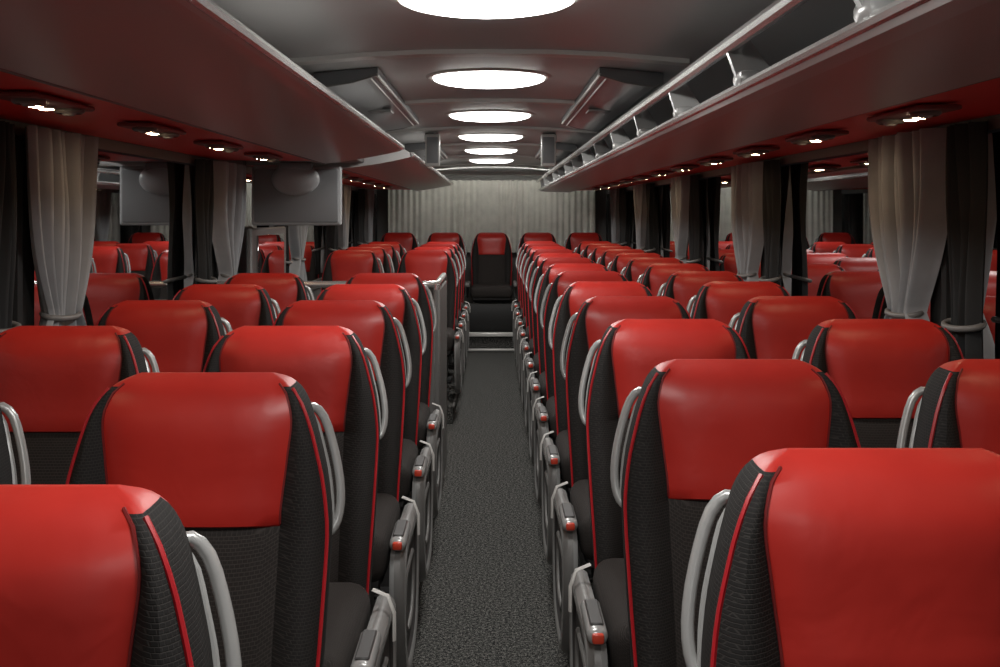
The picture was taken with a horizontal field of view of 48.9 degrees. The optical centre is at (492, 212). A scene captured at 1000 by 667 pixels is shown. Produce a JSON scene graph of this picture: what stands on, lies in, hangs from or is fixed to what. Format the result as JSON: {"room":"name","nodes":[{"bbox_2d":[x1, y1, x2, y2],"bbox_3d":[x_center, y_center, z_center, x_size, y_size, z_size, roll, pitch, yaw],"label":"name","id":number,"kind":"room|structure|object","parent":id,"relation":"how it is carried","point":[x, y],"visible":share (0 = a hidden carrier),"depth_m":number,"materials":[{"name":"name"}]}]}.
{"room":"vehicle interior","nodes":[
{"label":"vehicle interior","id":0,"kind":"room"},
{"bbox_2d":[0,118,376,325],"bbox_3d":[-1.363,0.415,5.450,0.125,1.990,14.500,0,0,0],"label":"wall","id":1,"kind":"structure","parent":0,"point":[23,299],"depth_m":3.15,"materials":[{"name":"grey laminate"}]},
{"bbox_2d":[0,121,20,332],"bbox_3d":[-1.300,0.130,2.890,0.093,0.740,0.198,0,0,0],"label":"curtain","id":2,"kind":"object","parent":1,"relation":"hanging from","point":[8,180],"visible":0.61,"depth_m":2.91,"materials":[{"name":"fabric"}]},
{"bbox_2d":[25,125,98,325],"bbox_3d":[-1.283,0.130,3.265,0.095,0.740,0.519,0,0,0],"label":"window curtain","id":3,"kind":"object","parent":1,"relation":"hanging from","point":[61,166],"visible":0.75,"depth_m":3.20,"materials":[{"name":"grey fabric"}]},
{"bbox_2d":[34,151,196,325],"bbox_3d":[-1.375,0.165,4.195,0.012,0.760,1.980,0,0,0],"label":"window","id":4,"kind":"structure","parent":1,"relation":"in","point":[144,247],"depth_m":4.25,"materials":[{"name":"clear glass"}]},
{"bbox_2d":[194,159,216,283],"bbox_3d":[-1.300,0.130,4.981,0.093,0.740,0.198,0,0,0],"label":"curtain","id":5,"kind":"object","parent":1,"relation":"hanging from","point":[204,176],"visible":0.8,"depth_m":4.92,"materials":[{"name":"fabric"}]},
{"bbox_2d":[212,161,246,280],"bbox_3d":[-1.280,0.130,5.361,0.103,0.740,0.524,0,0,0],"label":"window curtain","id":6,"kind":"object","parent":1,"relation":"hanging from","point":[230,186],"visible":0.71,"depth_m":5.26,"materials":[{"name":"grey fabric"}]},
{"bbox_2d":[216,174,279,283],"bbox_3d":[-1.375,0.165,6.185,0.012,0.760,1.780,0,0,0],"label":"window","id":7,"kind":"structure","parent":1,"relation":"in","point":[242,267],"depth_m":6.11,"materials":[{"name":"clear glass"}]},
{"bbox_2d":[247,226,285,272],"bbox_3d":[-1.239,0.690,6.200,0.092,1.220,0.950,0,0,0],"label":"window","id":8,"kind":"structure","parent":1,"relation":"in","point":[266,246],"depth_m":6.07,"materials":[{"name":"clear glass"}]},
{"bbox_2d":[288,225,307,280],"bbox_3d":[-1.281,0.130,7.249,0.104,0.740,0.524,0,0,0],"label":"window curtain","id":9,"kind":"object","parent":1,"relation":"hanging from","point":[297,234],"visible":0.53,"depth_m":7.14,"materials":[{"name":"grey fabric"}]},
{"bbox_2d":[289,225,329,280],"bbox_3d":[-1.375,0.165,8.205,0.012,0.760,2.040,0,0,0],"label":"window","id":10,"kind":"structure","parent":1,"relation":"in","point":[316,253],"depth_m":8.53,"materials":[{"name":"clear glass"}]},
{"bbox_2d":[338,184,350,249],"bbox_3d":[-1.283,0.130,9.403,0.101,0.740,0.518,0,0,0],"label":"window curtain","id":11,"kind":"object","parent":1,"relation":"hanging from","point":[343,229],"visible":0.53,"depth_m":9.30,"materials":[{"name":"grey fabric"}]},
{"bbox_2d":[348,191,357,247],"bbox_3d":[-1.375,0.165,10.230,0.012,0.760,1.790,0,0,0],"label":"window","id":12,"kind":"structure","parent":1,"relation":"in","point":[353,218],"depth_m":10.79,"materials":[{"name":"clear glass"}]},
{"bbox_2d":[357,189,366,244],"bbox_3d":[-1.300,0.130,10.921,0.093,0.740,0.198,0,0,0],"label":"curtain","id":13,"kind":"object","parent":1,"relation":"hanging from","point":[361,194],"visible":0.74,"depth_m":10.85,"materials":[{"name":"fabric"}]},
{"bbox_2d":[364,189,374,243],"bbox_3d":[-1.284,0.130,11.303,0.105,0.740,0.518,0,0,0],"label":"window curtain","id":14,"kind":"object","parent":1,"relation":"hanging from","point":[369,194],"visible":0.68,"depth_m":11.16,"materials":[{"name":"grey fabric"}]},
{"bbox_2d":[374,337,592,666],"bbox_3d":[-0.015,1.360,5.450,2.860,0.280,14.500,0,0,0],"label":"floor","id":15,"kind":"structure","parent":0,"point":[485,599],"depth_m":4.64,"materials":[{"name":"carpet"}]},
{"bbox_2d":[0,402,30,483],"bbox_3d":[-0.990,0.775,1.558,0.501,1.010,0.703,0,0,0],"label":"passenger seat","id":16,"kind":"object","parent":15,"relation":"on","point":[8,474],"visible":0.48,"depth_m":1.88,"materials":[{"name":"fabric"}]},
{"bbox_2d":[0,326,159,483],"bbox_3d":[-0.990,0.775,2.329,0.501,1.010,0.703,0,0,0],"label":"passenger seat","id":17,"kind":"object","parent":15,"relation":"on","point":[52,377],"visible":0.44,"depth_m":2.54,"materials":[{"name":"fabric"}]},
{"bbox_2d":[0,484,241,666],"bbox_3d":[-0.453,0.775,0.782,0.499,1.010,0.716,0,0,0],"label":"passenger seat","id":18,"kind":"object","parent":15,"relation":"on","point":[92,575],"visible":1,"depth_m":1.02,"materials":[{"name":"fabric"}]},
{"bbox_2d":[96,300,231,371],"bbox_3d":[-0.990,0.775,3.099,0.501,1.010,0.703,0,0,0],"label":"passenger seat","id":19,"kind":"object","parent":15,"relation":"on","point":[181,335],"visible":0.23,"depth_m":3.32,"materials":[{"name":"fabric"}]},
{"bbox_2d":[66,372,344,666],"bbox_3d":[-0.453,0.775,1.552,0.499,1.010,0.716,0,0,0],"label":"passenger seat","id":20,"kind":"object","parent":15,"relation":"on","point":[241,459],"visible":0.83,"depth_m":1.77,"materials":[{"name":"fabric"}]},
{"bbox_2d":[173,284,280,332],"bbox_3d":[-0.990,0.775,3.869,0.501,1.010,0.703,0,0,0],"label":"passenger seat","id":21,"kind":"object","parent":15,"relation":"on","point":[241,305],"visible":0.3,"depth_m":4.10,"materials":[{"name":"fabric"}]},
{"bbox_2d":[224,273,314,315],"bbox_3d":[-0.990,0.775,4.638,0.501,1.010,0.703,0,0,0],"label":"passenger seat","id":22,"kind":"object","parent":15,"relation":"on","point":[286,289],"visible":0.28,"depth_m":4.88,"materials":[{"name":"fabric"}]},
{"bbox_2d":[203,326,396,666],"bbox_3d":[-0.453,0.775,2.322,0.499,1.010,0.716,0,0,0],"label":"passenger seat","id":23,"kind":"object","parent":15,"relation":"on","point":[332,365],"visible":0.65,"depth_m":2.53,"materials":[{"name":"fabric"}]},
{"bbox_2d":[217,273,446,515],"bbox_3d":[-0.759,0.857,5.460,1.031,1.085,0.771,0,0,0],"label":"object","id":24,"kind":"structure","parent":15,"relation":"on","point":[438,391],"depth_m":5.12,"materials":[{"name":"grey plastic"}]},
{"bbox_2d":[273,300,419,666],"bbox_3d":[-0.453,0.775,3.092,0.499,1.010,0.716,0,0,0],"label":"passenger seat","id":25,"kind":"object","parent":15,"relation":"on","point":[396,539],"visible":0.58,"depth_m":3.24,"materials":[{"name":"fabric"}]},
{"bbox_2d":[321,250,383,291],"bbox_3d":[-0.990,0.775,7.718,0.501,1.010,0.703,0,0,0],"label":"passenger seat","id":26,"kind":"object","parent":15,"relation":"on","point":[340,265],"visible":0.33,"depth_m":7.94,"materials":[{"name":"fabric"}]},
{"bbox_2d":[345,247,393,272],"bbox_3d":[-0.990,0.775,8.489,0.501,1.010,0.703,0,0,0],"label":"passenger seat","id":27,"kind":"object","parent":15,"relation":"on","point":[380,252],"visible":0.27,"depth_m":8.73,"materials":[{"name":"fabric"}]},
{"bbox_2d":[316,284,434,599],"bbox_3d":[-0.453,0.775,3.862,0.499,1.010,0.716,0,0,0],"label":"passenger seat","id":28,"kind":"object","parent":15,"relation":"on","point":[416,471],"visible":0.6,"depth_m":4.01,"materials":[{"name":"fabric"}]},
{"bbox_2d":[357,244,400,272],"bbox_3d":[-0.990,0.775,9.258,0.501,1.010,0.703,0,0,0],"label":"passenger seat","id":29,"kind":"object","parent":15,"relation":"on","point":[389,249],"visible":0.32,"depth_m":9.49,"materials":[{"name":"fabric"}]},
{"bbox_2d":[345,273,443,517],"bbox_3d":[-0.453,0.775,4.632,0.499,1.010,0.716,0,0,0],"label":"passenger seat","id":30,"kind":"object","parent":15,"relation":"on","point":[430,426],"visible":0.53,"depth_m":4.79,"materials":[{"name":"fabric"}]},
{"bbox_2d":[381,232,419,251],"bbox_3d":[-0.985,0.715,11.579,0.501,1.010,0.703,0,0,0],"label":"passenger seat","id":31,"kind":"object","parent":15,"relation":"on","point":[408,241],"visible":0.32,"depth_m":11.80,"materials":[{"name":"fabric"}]},
{"bbox_2d":[397,250,463,397],"bbox_3d":[-0.453,0.775,7.712,0.499,1.010,0.716,0,0,0],"label":"passenger seat","id":32,"kind":"object","parent":15,"relation":"on","point":[428,265],"visible":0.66,"depth_m":7.93,"materials":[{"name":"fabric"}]},
{"bbox_2d":[413,247,465,383],"bbox_3d":[-0.453,0.775,8.482,0.499,1.010,0.716,0,0,0],"label":"passenger seat","id":33,"kind":"object","parent":15,"relation":"on","point":[460,324],"visible":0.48,"depth_m":8.63,"materials":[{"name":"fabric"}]},
{"bbox_2d":[419,244,468,368],"bbox_3d":[-0.453,0.775,9.252,0.499,1.010,0.716,0,0,0],"label":"passenger seat","id":34,"kind":"object","parent":15,"relation":"on","point":[463,314],"visible":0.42,"depth_m":9.41,"materials":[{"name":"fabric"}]},
{"bbox_2d":[426,242,469,356],"bbox_3d":[-0.453,0.775,10.022,0.499,1.010,0.716,0,0,0],"label":"passenger seat","id":35,"kind":"object","parent":15,"relation":"on","point":[455,244],"visible":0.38,"depth_m":10.18,"materials":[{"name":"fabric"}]},
{"bbox_2d":[427,232,470,297],"bbox_3d":[-0.484,0.715,11.579,0.501,1.010,0.703,0,0,0],"label":"passenger seat","id":36,"kind":"object","parent":15,"relation":"on","point":[437,236],"visible":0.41,"depth_m":11.81,"materials":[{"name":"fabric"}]},
{"bbox_2d":[463,303,512,331],"bbox_3d":[-0.015,1.075,11.305,2.500,0.290,0.030,0,0,0],"label":"fascia","id":37,"kind":"object","parent":15,"relation":"on","point":[483,317],"visible":0.11,"depth_m":11.29,"materials":[{"name":"black plastic"}]},
{"bbox_2d":[465,232,512,302],"bbox_3d":[-0.045,0.715,11.579,0.501,1.010,0.703,0,0,0],"label":"passenger seat","id":38,"kind":"object","parent":15,"relation":"on","point":[490,252],"visible":0.99,"depth_m":11.73,"materials":[{"name":"fabric"}]},
{"bbox_2d":[468,332,513,350],"bbox_3d":[-0.015,1.298,11.107,0.500,0.165,0.215,0,0,0],"label":"trim","id":39,"kind":"structure","parent":15,"relation":"on","point":[471,334],"depth_m":11.16,"materials":[{"name":"silver metal"}]},
{"bbox_2d":[513,232,555,297],"bbox_3d":[0.455,0.715,11.579,0.501,1.010,0.703,0,0,0],"label":"passenger seat","id":40,"kind":"object","parent":15,"relation":"on","point":[529,236],"visible":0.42,"depth_m":11.81,"materials":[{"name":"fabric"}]},
{"bbox_2d":[512,241,556,346],"bbox_3d":[0.419,0.775,10.192,0.499,1.010,0.716,0,0,0],"label":"passenger seat","id":41,"kind":"object","parent":15,"relation":"on","point":[515,304],"visible":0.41,"depth_m":10.42,"materials":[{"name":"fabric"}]},
{"bbox_2d":[513,244,560,358],"bbox_3d":[0.419,0.775,9.422,0.499,1.010,0.716,0,0,0],"label":"passenger seat","id":42,"kind":"object","parent":15,"relation":"on","point":[517,312],"visible":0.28,"depth_m":9.59,"materials":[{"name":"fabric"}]},
{"bbox_2d":[515,246,566,376],"bbox_3d":[0.419,0.775,8.652,0.499,1.010,0.716,0,0,0],"label":"passenger seat","id":43,"kind":"object","parent":15,"relation":"on","point":[519,322],"visible":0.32,"depth_m":8.82,"materials":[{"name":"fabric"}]},
{"bbox_2d":[517,249,574,396],"bbox_3d":[0.419,0.775,7.882,0.499,1.010,0.716,0,0,0],"label":"passenger seat","id":44,"kind":"object","parent":15,"relation":"on","point":[522,333],"visible":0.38,"depth_m":8.05,"materials":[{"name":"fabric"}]},
{"bbox_2d":[520,253,583,407],"bbox_3d":[0.419,0.775,7.112,0.499,1.010,0.716,0,0,0],"label":"passenger seat","id":45,"kind":"object","parent":15,"relation":"on","point":[525,347],"visible":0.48,"depth_m":7.29,"materials":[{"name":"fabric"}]},
{"bbox_2d":[523,258,594,439],"bbox_3d":[0.419,0.775,6.342,0.499,1.010,0.716,0,0,0],"label":"passenger seat","id":46,"kind":"object","parent":15,"relation":"on","point":[531,365],"visible":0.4,"depth_m":6.51,"materials":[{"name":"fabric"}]},
{"bbox_2d":[527,263,608,464],"bbox_3d":[0.419,0.775,5.572,0.499,1.010,0.716,0,0,0],"label":"passenger seat","id":47,"kind":"object","parent":15,"relation":"on","point":[537,388],"visible":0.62,"depth_m":5.74,"materials":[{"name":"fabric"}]},
{"bbox_2d":[532,271,627,506],"bbox_3d":[0.419,0.775,4.802,0.499,1.010,0.716,0,0,0],"label":"passenger seat","id":48,"kind":"object","parent":15,"relation":"on","point":[544,419],"visible":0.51,"depth_m":4.96,"materials":[{"name":"fabric"}]},
{"bbox_2d":[563,232,601,251],"bbox_3d":[0.955,0.715,11.579,0.501,1.010,0.703,0,0,0],"label":"passenger seat","id":49,"kind":"object","parent":15,"relation":"on","point":[574,239],"visible":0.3,"depth_m":11.81,"materials":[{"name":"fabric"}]},
{"bbox_2d":[540,281,653,582],"bbox_3d":[0.419,0.775,4.032,0.499,1.010,0.716,0,0,0],"label":"passenger seat","id":50,"kind":"object","parent":15,"relation":"on","point":[555,461],"visible":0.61,"depth_m":4.18,"materials":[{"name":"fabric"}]},
{"bbox_2d":[588,246,631,263],"bbox_3d":[0.950,0.775,8.659,0.501,1.010,0.703,0,0,0],"label":"passenger seat","id":51,"kind":"object","parent":15,"relation":"on","point":[598,251],"visible":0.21,"depth_m":8.91,"materials":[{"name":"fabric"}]},
{"bbox_2d":[551,296,690,666],"bbox_3d":[0.419,0.775,3.262,0.499,1.010,0.716,0,0,0],"label":"passenger seat","id":52,"kind":"object","parent":15,"relation":"on","point":[571,522],"visible":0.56,"depth_m":3.42,"materials":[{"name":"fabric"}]},
{"bbox_2d":[596,249,646,268],"bbox_3d":[0.950,0.775,7.888,0.501,1.010,0.703,0,0,0],"label":"passenger seat","id":53,"kind":"object","parent":15,"relation":"on","point":[607,256],"visible":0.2,"depth_m":8.14,"materials":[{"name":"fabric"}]},
{"bbox_2d":[607,253,662,273],"bbox_3d":[0.950,0.775,7.119,0.501,1.010,0.703,0,0,0],"label":"passenger seat","id":54,"kind":"object","parent":15,"relation":"on","point":[621,260],"visible":0.19,"depth_m":7.37,"materials":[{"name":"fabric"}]},
{"bbox_2d":[620,258,682,282],"bbox_3d":[0.950,0.775,6.348,0.501,1.010,0.703,0,0,0],"label":"passenger seat","id":55,"kind":"object","parent":15,"relation":"on","point":[635,267],"visible":0.14,"depth_m":6.59,"materials":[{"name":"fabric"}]},
{"bbox_2d":[568,319,749,666],"bbox_3d":[0.419,0.775,2.492,0.499,1.010,0.716,0,0,0],"label":"passenger seat","id":56,"kind":"object","parent":15,"relation":"on","point":[628,350],"visible":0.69,"depth_m":2.69,"materials":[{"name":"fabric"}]},
{"bbox_2d":[637,263,708,295],"bbox_3d":[0.950,0.775,5.579,0.501,1.010,0.703,0,0,0],"label":"passenger seat","id":57,"kind":"object","parent":15,"relation":"on","point":[655,275],"visible":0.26,"depth_m":5.82,"materials":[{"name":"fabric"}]},
{"bbox_2d":[657,271,742,314],"bbox_3d":[0.950,0.775,4.809,0.501,1.010,0.703,0,0,0],"label":"passenger seat","id":58,"kind":"object","parent":15,"relation":"on","point":[681,286],"visible":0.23,"depth_m":5.05,"materials":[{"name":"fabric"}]},
{"bbox_2d":[610,359,860,666],"bbox_3d":[0.419,0.775,1.722,0.499,1.010,0.716,0,0,0],"label":"passenger seat","id":59,"kind":"object","parent":15,"relation":"on","point":[694,425],"visible":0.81,"depth_m":1.94,"materials":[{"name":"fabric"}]},
{"bbox_2d":[686,281,789,327],"bbox_3d":[0.950,0.775,4.038,0.501,1.010,0.703,0,0,0],"label":"passenger seat","id":60,"kind":"object","parent":15,"relation":"on","point":[720,301],"visible":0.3,"depth_m":4.27,"materials":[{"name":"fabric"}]},
{"bbox_2d":[729,296,857,359],"bbox_3d":[0.950,0.775,3.268,0.501,1.010,0.703,0,0,0],"label":"passenger seat","id":61,"kind":"object","parent":15,"relation":"on","point":[770,327],"visible":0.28,"depth_m":3.50,"materials":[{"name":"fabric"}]},
{"bbox_2d":[681,448,999,666],"bbox_3d":[0.419,0.775,0.952,0.499,1.010,0.716,0,0,0],"label":"passenger seat","id":62,"kind":"object","parent":15,"relation":"on","point":[819,557],"visible":1,"depth_m":1.18,"materials":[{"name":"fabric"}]},
{"bbox_2d":[792,319,963,447],"bbox_3d":[0.950,0.775,2.498,0.501,1.010,0.703,0,0,0],"label":"passenger seat","id":63,"kind":"object","parent":15,"relation":"on","point":[876,365],"visible":0.33,"depth_m":2.72,"materials":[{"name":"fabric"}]},
{"bbox_2d":[896,359,999,454],"bbox_3d":[0.950,0.775,1.728,0.501,1.010,0.703,0,0,0],"label":"passenger seat","id":64,"kind":"object","parent":15,"relation":"on","point":[959,404],"visible":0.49,"depth_m":1.97,"materials":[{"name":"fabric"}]},
{"bbox_2d":[377,169,606,302],"bbox_3d":[-0.015,0.400,12.740,2.860,2.000,0.080,0,0,0],"label":"wall","id":65,"kind":"structure","parent":0,"point":[382,194],"depth_m":12.70,"materials":[{"name":"grey laminate"}]},
{"bbox_2d":[212,0,855,170],"bbox_3d":[-0.015,-0.450,5.450,2.660,0.300,14.500,0,0,0],"label":"ceiling","id":66,"kind":"structure","parent":0,"point":[689,29],"depth_m":3.13,"materials":[{"name":"plastic"}]},
{"bbox_2d":[0,0,452,190],"bbox_3d":[-0.881,-0.343,5.078,0.908,0.213,13.757,0,0,0],"label":"bin","id":67,"kind":"object","parent":66,"relation":"attached to","point":[190,66],"visible":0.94,"depth_m":2.31,"materials":[{"name":"grey"}]},
{"bbox_2d":[0,91,94,115],"bbox_3d":[-0.985,-0.237,2.420,0.100,0.026,0.340,0,0,0],"label":"light panel","id":68,"kind":"object","parent":67,"relation":"attached to","point":[33,99],"visible":1,"depth_m":2.34,"materials":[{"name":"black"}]},
{"bbox_2d":[117,122,185,138],"bbox_3d":[-0.985,-0.237,3.190,0.100,0.026,0.340,0,0,0],"label":"light panel","id":69,"kind":"object","parent":67,"relation":"attached to","point":[150,128],"visible":1,"depth_m":3.08,"materials":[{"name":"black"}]},
{"bbox_2d":[193,141,242,152],"bbox_3d":[-0.985,-0.237,3.960,0.100,0.026,0.340,0,0,0],"label":"light panel","id":70,"kind":"object","parent":67,"relation":"attached to","point":[227,147],"visible":1,"depth_m":3.84,"materials":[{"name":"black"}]},
{"bbox_2d":[252,162,341,224],"bbox_3d":[-1.025,-0.100,5.725,0.470,0.330,0.100,0,0,0],"label":"monitor","id":71,"kind":"object","parent":67,"relation":"hanging from","point":[287,193],"visible":1,"depth_m":5.72,"materials":[{"name":"grey"}]},
{"bbox_2d":[314,67,418,131],"bbox_3d":[-0.497,-0.458,4.735,0.220,0.072,2.038,0,0,0],"label":"panel","id":72,"kind":"object","parent":66,"relation":"attached to","point":[368,91],"visible":0.88,"depth_m":4.18,"materials":[{"name":"grey plastic"}]},
{"bbox_2d":[405,143,447,160],"bbox_3d":[-0.497,-0.458,8.500,0.220,0.072,1.808,0,0,0],"label":"panel","id":73,"kind":"object","parent":66,"relation":"attached to","point":[418,149],"visible":0.56,"depth_m":7.67,"materials":[{"name":"grey plastic"}]},
{"bbox_2d":[425,133,439,166],"bbox_3d":[-0.372,-0.388,6.788,0.095,0.205,0.143,0,0,0],"label":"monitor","id":74,"kind":"object","parent":66,"relation":"attached to","point":[432,140],"visible":1,"depth_m":6.72,"materials":[{"name":"grey plastic"}]},
{"bbox_2d":[390,0,582,18],"bbox_3d":[-0.015,-0.490,2.540,0.472,0.039,0.472,0,0,0],"label":"ceiling lamp","id":75,"kind":"object","parent":66,"relation":"attached to","point":[480,9],"depth_m":2.54,"materials":[{"name":"plastic"}]},
{"bbox_2d":[426,68,551,88],"bbox_3d":[-0.015,-0.490,4.060,0.472,0.039,0.472,0,0,0],"label":"ceiling lamp","id":76,"kind":"object","parent":66,"relation":"attached to","point":[485,78],"depth_m":3.94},
{"bbox_2d":[289,49,689,65],"bbox_3d":[-0.015,-0.484,3.420,1.240,0.047,0.070,0,0,0],"label":"trim","id":77,"kind":"structure","parent":66,"relation":"attached to","point":[430,52],"depth_m":3.38,"materials":[{"name":"white plastic"}]},
{"bbox_2d":[404,98,574,104],"bbox_3d":[-0.015,-0.484,4.880,1.240,0.047,0.070,0,0,0],"label":"trim","id":78,"kind":"structure","parent":66,"relation":"attached to","point":[475,100],"depth_m":4.84,"materials":[{"name":"white plastic"}]},
{"bbox_2d":[444,109,535,121],"bbox_3d":[-0.015,-0.490,5.600,0.472,0.039,0.472,0,0,0],"label":"ceiling lamp","id":79,"kind":"object","parent":66,"relation":"attached to","point":[489,115],"depth_m":5.47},
{"bbox_2d":[440,143,540,146],"bbox_3d":[-0.015,-0.484,7.950,1.240,0.047,0.070,0,0,0],"label":"trim","id":80,"kind":"structure","parent":66,"relation":"attached to","point":[454,144],"depth_m":7.92,"materials":[{"name":"white plastic"}]},
{"bbox_2d":[455,133,526,140],"bbox_3d":[-0.015,-0.490,7.150,0.472,0.039,0.472,0,0,0],"label":"ceiling lamp","id":81,"kind":"object","parent":66,"relation":"attached to","point":[469,136],"depth_m":7.01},
{"bbox_2d":[462,148,519,153],"bbox_3d":[-0.015,-0.490,8.720,0.472,0.039,0.472,0,0,0],"label":"ceiling lamp","id":82,"kind":"object","parent":66,"relation":"attached to","point":[471,150],"depth_m":8.58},
{"bbox_2d":[388,178,594,252],"bbox_3d":[-0.015,0.028,12.539,2.400,0.844,0.040,0,0,0],"label":"curtain","id":83,"kind":"object","parent":66,"relation":"hanging from","point":[469,207],"visible":0.7,"depth_m":12.54,"materials":[{"name":"fabric"}]},
{"bbox_2d":[387,126,596,133],"bbox_3d":[-0.015,-0.484,6.420,1.240,0.047,0.070,0,0,0],"label":"trim","id":84,"kind":"structure","parent":66,"relation":"attached to","point":[452,127],"depth_m":6.38,"materials":[{"name":"white plastic"}]},
{"bbox_2d":[438,171,547,175],"bbox_3d":[-0.015,-0.437,12.066,2.000,0.050,0.092,0,0,0],"label":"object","id":85,"kind":"structure","parent":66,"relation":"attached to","point":[444,173],"depth_m":12.04,"materials":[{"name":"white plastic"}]},
{"bbox_2d":[541,133,556,166],"bbox_3d":[0.343,-0.388,6.788,0.095,0.205,0.143,0,0,0],"label":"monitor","id":86,"kind":"object","parent":66,"relation":"attached to","point":[548,140],"visible":1,"depth_m":6.72,"materials":[{"name":"grey plastic"}]},
{"bbox_2d":[535,143,576,163],"bbox_3d":[0.467,-0.458,8.500,0.220,0.072,1.808,0,0,0],"label":"panel","id":87,"kind":"object","parent":66,"relation":"attached to","point":[563,150],"visible":0.51,"depth_m":7.76,"materials":[{"name":"grey plastic"}]},
{"bbox_2d":[561,67,663,131],"bbox_3d":[0.467,-0.458,4.735,0.220,0.072,2.038,0,0,0],"label":"panel","id":88,"kind":"object","parent":66,"relation":"attached to","point":[610,92],"visible":1,"depth_m":4.19,"materials":[{"name":"grey plastic"}]},
{"bbox_2d":[606,114,999,332],"bbox_3d":[1.333,0.415,5.450,0.125,1.990,14.500,0,0,0],"label":"wall","id":89,"kind":"structure","parent":0,"point":[940,302],"depth_m":4.05,"materials":[{"name":"grey laminate"}]},
{"bbox_2d":[609,189,619,243],"bbox_3d":[1.254,0.130,11.201,0.103,0.740,0.517,0,0,0],"label":"window curtain","id":90,"kind":"object","parent":89,"relation":"hanging from","point":[614,194],"visible":0.73,"depth_m":11.06,"materials":[{"name":"grey fabric"}]},
{"bbox_2d":[627,191,636,248],"bbox_3d":[1.345,0.165,10.130,0.012,0.760,1.790,0,0,0],"label":"window","id":91,"kind":"structure","parent":89,"relation":"in","point":[631,226],"depth_m":10.64,"materials":[{"name":"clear glass"}]},
{"bbox_2d":[633,184,646,250],"bbox_3d":[1.254,0.130,9.306,0.102,0.740,0.520,0,0,0],"label":"window curtain","id":92,"kind":"object","parent":89,"relation":"hanging from","point":[639,190],"visible":0.72,"depth_m":9.16,"materials":[{"name":"grey fabric"}]},
{"bbox_2d":[654,184,689,259],"bbox_3d":[1.345,0.165,8.205,0.012,0.760,1.840,0,0,0],"label":"window","id":93,"kind":"structure","parent":89,"relation":"in","point":[664,244],"depth_m":8.64,"materials":[{"name":"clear glass"}]},
{"bbox_2d":[671,176,689,262],"bbox_3d":[1.252,0.130,7.354,0.098,0.740,0.522,0,0,0],"label":"window curtain","id":94,"kind":"object","parent":89,"relation":"hanging from","point":[680,186],"visible":0.67,"depth_m":7.22,"materials":[{"name":"grey fabric"}]},
{"bbox_2d":[698,175,760,277],"bbox_3d":[1.345,0.165,6.265,0.012,0.760,1.820,0,0,0],"label":"window","id":95,"kind":"structure","parent":89,"relation":"in","point":[716,248],"depth_m":6.59,"materials":[{"name":"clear glass"}]},
{"bbox_2d":[731,162,763,280],"bbox_3d":[1.252,0.130,5.415,0.102,0.740,0.522,0,0,0],"label":"window curtain","id":96,"kind":"object","parent":89,"relation":"hanging from","point":[746,178],"visible":0.76,"depth_m":5.33,"materials":[{"name":"grey fabric"}]},
{"bbox_2d":[536,0,999,192],"bbox_3d":[0.887,-0.311,5.075,0.836,0.178,13.750,0,0,0],"label":"luggage rack","id":97,"kind":"object","parent":89,"relation":"attached to","point":[895,54],"visible":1,"depth_m":2.23,"materials":[{"name":"grey"}]},
{"bbox_2d":[618,188,626,245],"bbox_3d":[1.270,0.130,10.821,0.093,0.740,0.197,0,0,0],"label":"curtain","id":98,"kind":"object","parent":97,"relation":"hanging from","point":[622,192],"visible":0.77,"depth_m":10.75,"materials":[{"name":"fabric"}]},
{"bbox_2d":[644,183,654,252],"bbox_3d":[1.270,0.130,8.920,0.093,0.740,0.196,0,0,0],"label":"curtain","id":99,"kind":"object","parent":97,"relation":"hanging from","point":[650,248],"visible":0.78,"depth_m":8.85,"materials":[{"name":"fabric"}]},
{"bbox_2d":[686,175,700,263],"bbox_3d":[1.270,0.130,6.968,0.093,0.740,0.199,0,0,0],"label":"curtain","id":100,"kind":"object","parent":97,"relation":"hanging from","point":[694,211],"visible":0.81,"depth_m":6.90,"materials":[{"name":"fabric"}]},
{"bbox_2d":[733,146,779,157],"bbox_3d":[0.985,-0.227,4.130,0.100,0.026,0.340,0,0,0],"label":"light panel","id":101,"kind":"object","parent":97,"relation":"attached to","point":[756,150],"visible":1,"depth_m":4.01,"materials":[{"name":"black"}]},
{"bbox_2d":[759,160,781,283],"bbox_3d":[1.270,0.130,5.041,0.093,0.740,0.198,0,0,0],"label":"curtain","id":102,"kind":"object","parent":97,"relation":"hanging from","point":[771,201],"visible":0.76,"depth_m":4.97,"materials":[{"name":"fabric"}]},
{"bbox_2d":[785,130,848,144],"bbox_3d":[0.985,-0.227,3.360,0.100,0.026,0.340,0,0,0],"label":"light panel","id":103,"kind":"object","parent":97,"relation":"attached to","point":[818,135],"visible":1,"depth_m":3.24,"materials":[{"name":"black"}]},
{"bbox_2d":[866,104,961,125],"bbox_3d":[0.985,-0.227,2.590,0.100,0.026,0.340,0,0,0],"label":"light panel","id":104,"kind":"object","parent":97,"relation":"attached to","point":[920,111],"visible":1,"depth_m":2.49,"materials":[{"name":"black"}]},
{"bbox_2d":[941,121,987,358],"bbox_3d":[1.270,0.130,2.971,0.093,0.740,0.198,0,0,0],"label":"curtain","id":105,"kind":"object","parent":97,"relation":"hanging from","point":[966,164],"visible":0.81,"depth_m":2.94,"materials":[{"name":"fabric"}]},
{"bbox_2d":[778,153,929,319],"bbox_3d":[1.345,0.165,4.265,0.012,0.760,1.960,0,0,0],"label":"window","id":106,"kind":"structure","parent":89,"relation":"in","point":[826,248],"depth_m":4.36,"materials":[{"name":"clear glass"}]},
{"bbox_2d":[868,128,946,320],"bbox_3d":[1.251,0.130,3.348,0.104,0.740,0.524,0,0,0],"label":"window curtain","id":107,"kind":"object","parent":89,"relation":"hanging from","point":[907,194],"visible":0.7,"depth_m":3.27,"materials":[{"name":"grey fabric"}]},
{"bbox_2d":[983,132,999,358],"bbox_3d":[1.345,0.165,2.205,0.012,0.760,1.940,0,0,0],"label":"window","id":108,"kind":"structure","parent":89,"relation":"in","point":[991,306],"depth_m":2.95,"materials":[{"name":"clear glass"}]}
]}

